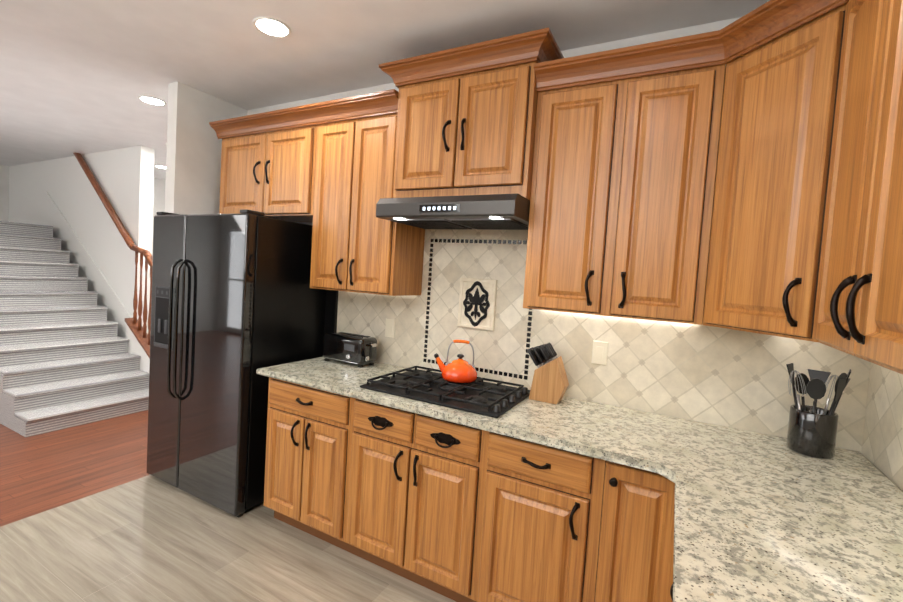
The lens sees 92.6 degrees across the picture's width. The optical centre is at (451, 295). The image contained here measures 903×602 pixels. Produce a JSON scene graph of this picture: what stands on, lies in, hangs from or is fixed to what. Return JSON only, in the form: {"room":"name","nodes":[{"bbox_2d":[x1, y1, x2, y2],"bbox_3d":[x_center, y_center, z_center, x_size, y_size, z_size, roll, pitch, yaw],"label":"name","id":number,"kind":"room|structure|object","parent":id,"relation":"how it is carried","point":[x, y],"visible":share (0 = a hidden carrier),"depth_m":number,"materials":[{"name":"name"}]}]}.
{"room":"kitchen","nodes":[
{"label":"kitchen","id":0,"kind":"room"},
{"bbox_2d":[0,164,8,220],"bbox_3d":[-7.936,-0.540,4.151,0.120,2.720,5.300,5,3,28],"label":"wall","id":1,"kind":"structure","parent":0,"point":[4,192],"depth_m":6.37,"materials":[{"name":"paint"}]},
{"bbox_2d":[9,145,154,337],"bbox_3d":[-5.077,-0.436,5.711,3.710,2.720,0.140,5,3,28],"label":"wall","id":2,"kind":"structure","parent":0,"point":[124,177],"depth_m":5.12,"materials":[{"name":"white paint"}]},
{"bbox_2d":[152,177,165,255],"bbox_3d":[-4.290,-0.466,7.388,0.120,2.720,3.560,5,3,28],"label":"wall","id":3,"kind":"structure","parent":0,"point":[159,196],"depth_m":6.65,"materials":[{"name":"paint"}]},
{"bbox_2d":[165,81,247,214],"bbox_3d":[-1.883,-0.123,3.288,0.110,2.720,0.540,5,3,28],"label":"wall","id":4,"kind":"structure","parent":0,"point":[193,162],"depth_m":3.09,"materials":[{"name":"paint"}]},
{"bbox_2d":[0,410,455,601],"bbox_3d":[-2.874,1.196,3.574,9.840,0.060,9.240,5,3,28],"label":"floor","id":5,"kind":"structure","parent":0,"point":[149,538],"depth_m":2.30,"materials":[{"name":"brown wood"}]},
{"bbox_2d":[0,153,152,436],"bbox_3d":[-4.346,-0.810,4.590,4.002,3.663,1.158,5,3,28],"label":"staircase","id":6,"kind":"structure","parent":5,"relation":"on","point":[69,357],"depth_m":4.44,"materials":[{"name":"carpet"}]},
{"bbox_2d":[146,209,338,517],"bbox_3d":[-1.445,0.376,2.945,1.043,1.812,0.736,5,3,28],"label":"refrigerator","id":7,"kind":"object","parent":5,"relation":"on","point":[237,301],"visible":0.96,"depth_m":2.65,"materials":[{"name":"black metal"}]},
{"bbox_2d":[264,377,347,545],"bbox_3d":[-0.673,0.910,2.588,0.624,0.876,0.656,5,3,28],"label":"base cabinet","id":8,"kind":"object","parent":5,"relation":"on","point":[305,436],"depth_m":2.33,"materials":[{"name":"brown wood"}]},
{"bbox_2d":[336,397,483,601],"bbox_3d":[-0.076,0.962,2.270,0.733,0.876,0.656,5,3,28],"label":"base cabinet","id":9,"kind":"object","parent":5,"relation":"on","point":[456,512],"depth_m":2.01,"materials":[{"name":"brown wood"}]},
{"bbox_2d":[472,430,599,601],"bbox_3d":[0.452,1.008,1.989,0.467,0.876,0.656,5,3,28],"label":"base cabinet","id":10,"kind":"object","parent":5,"relation":"on","point":[536,503],"depth_m":1.73,"materials":[{"name":"brown wood"}]},
{"bbox_2d":[588,459,674,601],"bbox_3d":[0.784,1.037,1.813,0.287,0.876,0.656,5,3,28],"label":"base cabinet","id":11,"kind":"object","parent":5,"relation":"on","point":[632,558],"depth_m":1.55,"materials":[{"name":"brown wood"}]},
{"bbox_2d":[256,357,675,473],"bbox_3d":[-0.050,0.507,2.218,2.100,0.036,0.696,5,3,28],"label":"countertop","id":12,"kind":"structure","parent":11,"relation":"on","point":[643,440],"depth_m":1.88,"materials":[{"name":"stone"}]},
{"bbox_2d":[322,332,376,367],"bbox_3d":[-0.638,0.337,2.740,0.365,0.178,0.177,5,3,28],"label":"toaster","id":13,"kind":"object","parent":12,"relation":"on","point":[360,351],"visible":1,"depth_m":2.67,"materials":[{"name":"black metal"}]},
{"bbox_2d":[360,366,529,417],"bbox_3d":[-0.012,0.468,2.236,0.750,0.042,0.520,5,3,28],"label":"cooktop","id":14,"kind":"object","parent":12,"relation":"in","point":[479,395],"visible":0.92,"depth_m":2.14,"materials":[{"name":"black metal"}]},
{"bbox_2d":[434,340,476,382],"bbox_3d":[0.031,0.339,2.314,0.231,0.214,0.194,5,3,28],"label":"kettle","id":15,"kind":"object","parent":14,"relation":"on","point":[459,370],"visible":0.98,"depth_m":2.26,"materials":[{"name":"metal"}]},
{"bbox_2d":[527,342,568,403],"bbox_3d":[0.481,0.379,2.171,0.205,0.286,0.100,5,3,28],"label":"knife block","id":16,"kind":"object","parent":12,"relation":"on","point":[550,383],"visible":1,"depth_m":2.13,"materials":[{"name":"brown wood"}]},
{"bbox_2d":[660,417,902,601],"bbox_3d":[0.531,0.630,0.373,0.670,0.036,3.408,5,3,28],"label":"countertop","id":17,"kind":"structure","parent":11,"relation":"on","point":[760,517],"depth_m":1.14,"materials":[{"name":"stone"}]},
{"bbox_2d":[786,363,850,458],"bbox_3d":[1.398,0.435,1.665,0.196,0.337,0.178,5,3,28],"label":"utensil crock","id":18,"kind":"object","parent":17,"relation":"on","point":[812,431],"visible":1,"depth_m":1.62,"materials":[{"name":"black"}]},
{"bbox_2d":[670,584,672,600],"bbox_3d":[0.789,1.080,0.897,0.656,0.876,0.465,5,3,28],"label":"base cabinet","id":19,"kind":"object","parent":5,"relation":"on","point":[671,591],"visible":0.02,"depth_m":0.88,"materials":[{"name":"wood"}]},
{"bbox_2d":[0,0,769,179],"bbox_3d":[-2.701,-1.595,3.442,9.840,0.100,9.240,5,3,28],"label":"ceiling","id":20,"kind":"structure","parent":0,"point":[79,76],"depth_m":2.43,"materials":[{"name":"paint"}]},
{"bbox_2d":[138,96,166,105],"bbox_3d":[-2.322,-1.512,3.352,0.184,0.008,0.184,5,3,28],"label":"recessed light","id":21,"kind":"object","parent":20,"relation":"in","point":[152,100],"visible":0.98,"depth_m":3.35,"materials":[{"name":"white"}]},
{"bbox_2d":[253,16,290,37],"bbox_3d":[-0.918,-1.371,2.209,0.184,0.008,0.184,5,3,28],"label":"recessed light","id":22,"kind":"object","parent":20,"relation":"in","point":[272,27],"visible":0.98,"depth_m":2.20,"materials":[{"name":"white"}]},
{"bbox_2d":[247,17,740,224],"bbox_3d":[0.015,0.025,2.652,4.070,2.720,0.120,5,3,28],"label":"wall","id":23,"kind":"structure","parent":0,"point":[678,33],"depth_m":2.18,"materials":[{"name":"paint"}]},
{"bbox_2d":[219,125,316,221],"bbox_3d":[-1.199,-0.822,3.009,0.928,0.565,0.366,5,3,28],"label":"upper cabinet","id":24,"kind":"object","parent":23,"relation":"attached to","point":[271,174],"visible":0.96,"depth_m":2.85,"materials":[{"name":"brown wood"}]},
{"bbox_2d":[305,89,424,295],"bbox_3d":[-0.520,-0.576,2.650,0.637,1.104,0.367,5,3,28],"label":"upper cabinet","id":25,"kind":"object","parent":23,"relation":"attached to","point":[358,246],"depth_m":2.51,"materials":[{"name":"brown wood"}]},
{"bbox_2d":[379,27,563,199],"bbox_3d":[0.098,-0.836,2.274,0.910,0.707,0.441,5,3,28],"label":"upper cabinet","id":26,"kind":"object","parent":23,"relation":"attached to","point":[466,119],"visible":0.96,"depth_m":2.10,"materials":[{"name":"brown wood"}]},
{"bbox_2d":[376,194,529,229],"bbox_3d":[0.059,-0.426,2.268,0.754,0.112,0.500,5,3,28],"label":"range hood","id":27,"kind":"object","parent":26,"relation":"attached to","point":[499,212],"visible":0.98,"depth_m":2.06,"materials":[{"name":"black steel"},{"name":"brushed steel"},{"name":"light lens glass"}]},
{"bbox_2d":[523,24,734,324],"bbox_3d":[0.759,-0.465,1.970,0.744,1.104,0.367,5,3,28],"label":"upper cabinet","id":28,"kind":"object","parent":23,"relation":"attached to","point":[626,141],"depth_m":1.81,"materials":[{"name":"brown wood"}]},
{"bbox_2d":[702,4,846,341],"bbox_3d":[1.295,-0.370,1.552,0.601,1.020,0.601,5,3,28],"label":"upper cabinet","id":29,"kind":"object","parent":23,"relation":"attached to","point":[774,152],"visible":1,"depth_m":1.44,"materials":[{"name":"brown wood"}]},
{"bbox_3d":[0.521,0.209,-0.584,0.120,2.720,5.120,5,3,28],"label":"wall","id":30,"kind":"structure","parent":0,"visible":0},
{"bbox_2d":[337,229,864,450],"bbox_3d":[0.434,0.035,2.355,2.760,1.013,0.010,5,3,28],"label":"backsplash","id":31,"kind":"structure","parent":30,"relation":"attached to","point":[732,378],"depth_m":2.19,"materials":[{"name":"tile"}]},
{"bbox_2d":[385,319,394,337],"bbox_3d":[-0.399,0.208,2.791,0.074,0.118,0.009,5,3,28],"label":"electrical outlet","id":32,"kind":"object","parent":31,"relation":"attached to","point":[390,328],"visible":1,"depth_m":2.79,"materials":[{"name":"beige plastic"}]},
{"bbox_2d":[457,278,496,330],"bbox_3d":[0.144,0.046,2.493,0.230,0.290,0.020,5,3,28],"label":"medallion","id":33,"kind":"object","parent":31,"relation":"attached to","point":[477,304],"visible":1,"depth_m":2.48,"materials":[{"name":"tile"}]},
{"bbox_2d":[591,340,607,365],"bbox_3d":[0.749,0.288,2.180,0.074,0.118,0.009,5,3,28],"label":"electrical outlet","id":34,"kind":"object","parent":31,"relation":"attached to","point":[599,352],"visible":1,"depth_m":2.18,"materials":[{"name":"beige plastic"}]},
{"bbox_2d":[812,0,902,371],"bbox_3d":[1.075,-0.353,0.891,0.366,1.020,0.773,5,3,28],"label":"upper cabinet","id":35,"kind":"object","parent":30,"relation":"attached to","point":[859,306],"depth_m":0.99,"materials":[{"name":"brown wood"}]},
{"bbox_2d":[857,360,902,490],"bbox_3d":[0.843,0.419,0.193,0.009,0.501,3.450,5,3,28],"label":"backsplash","id":36,"kind":"structure","parent":30,"relation":"attached to","point":[880,431],"depth_m":1.57,"materials":[{"name":"tile"}]},
{"bbox_2d":[896,304,902,374],"bbox_3d":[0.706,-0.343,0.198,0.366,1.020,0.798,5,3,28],"label":"upper cabinet","id":37,"kind":"object","parent":30,"relation":"attached to","point":[899,343],"depth_m":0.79,"materials":[{"name":"brown wood"}]}
]}

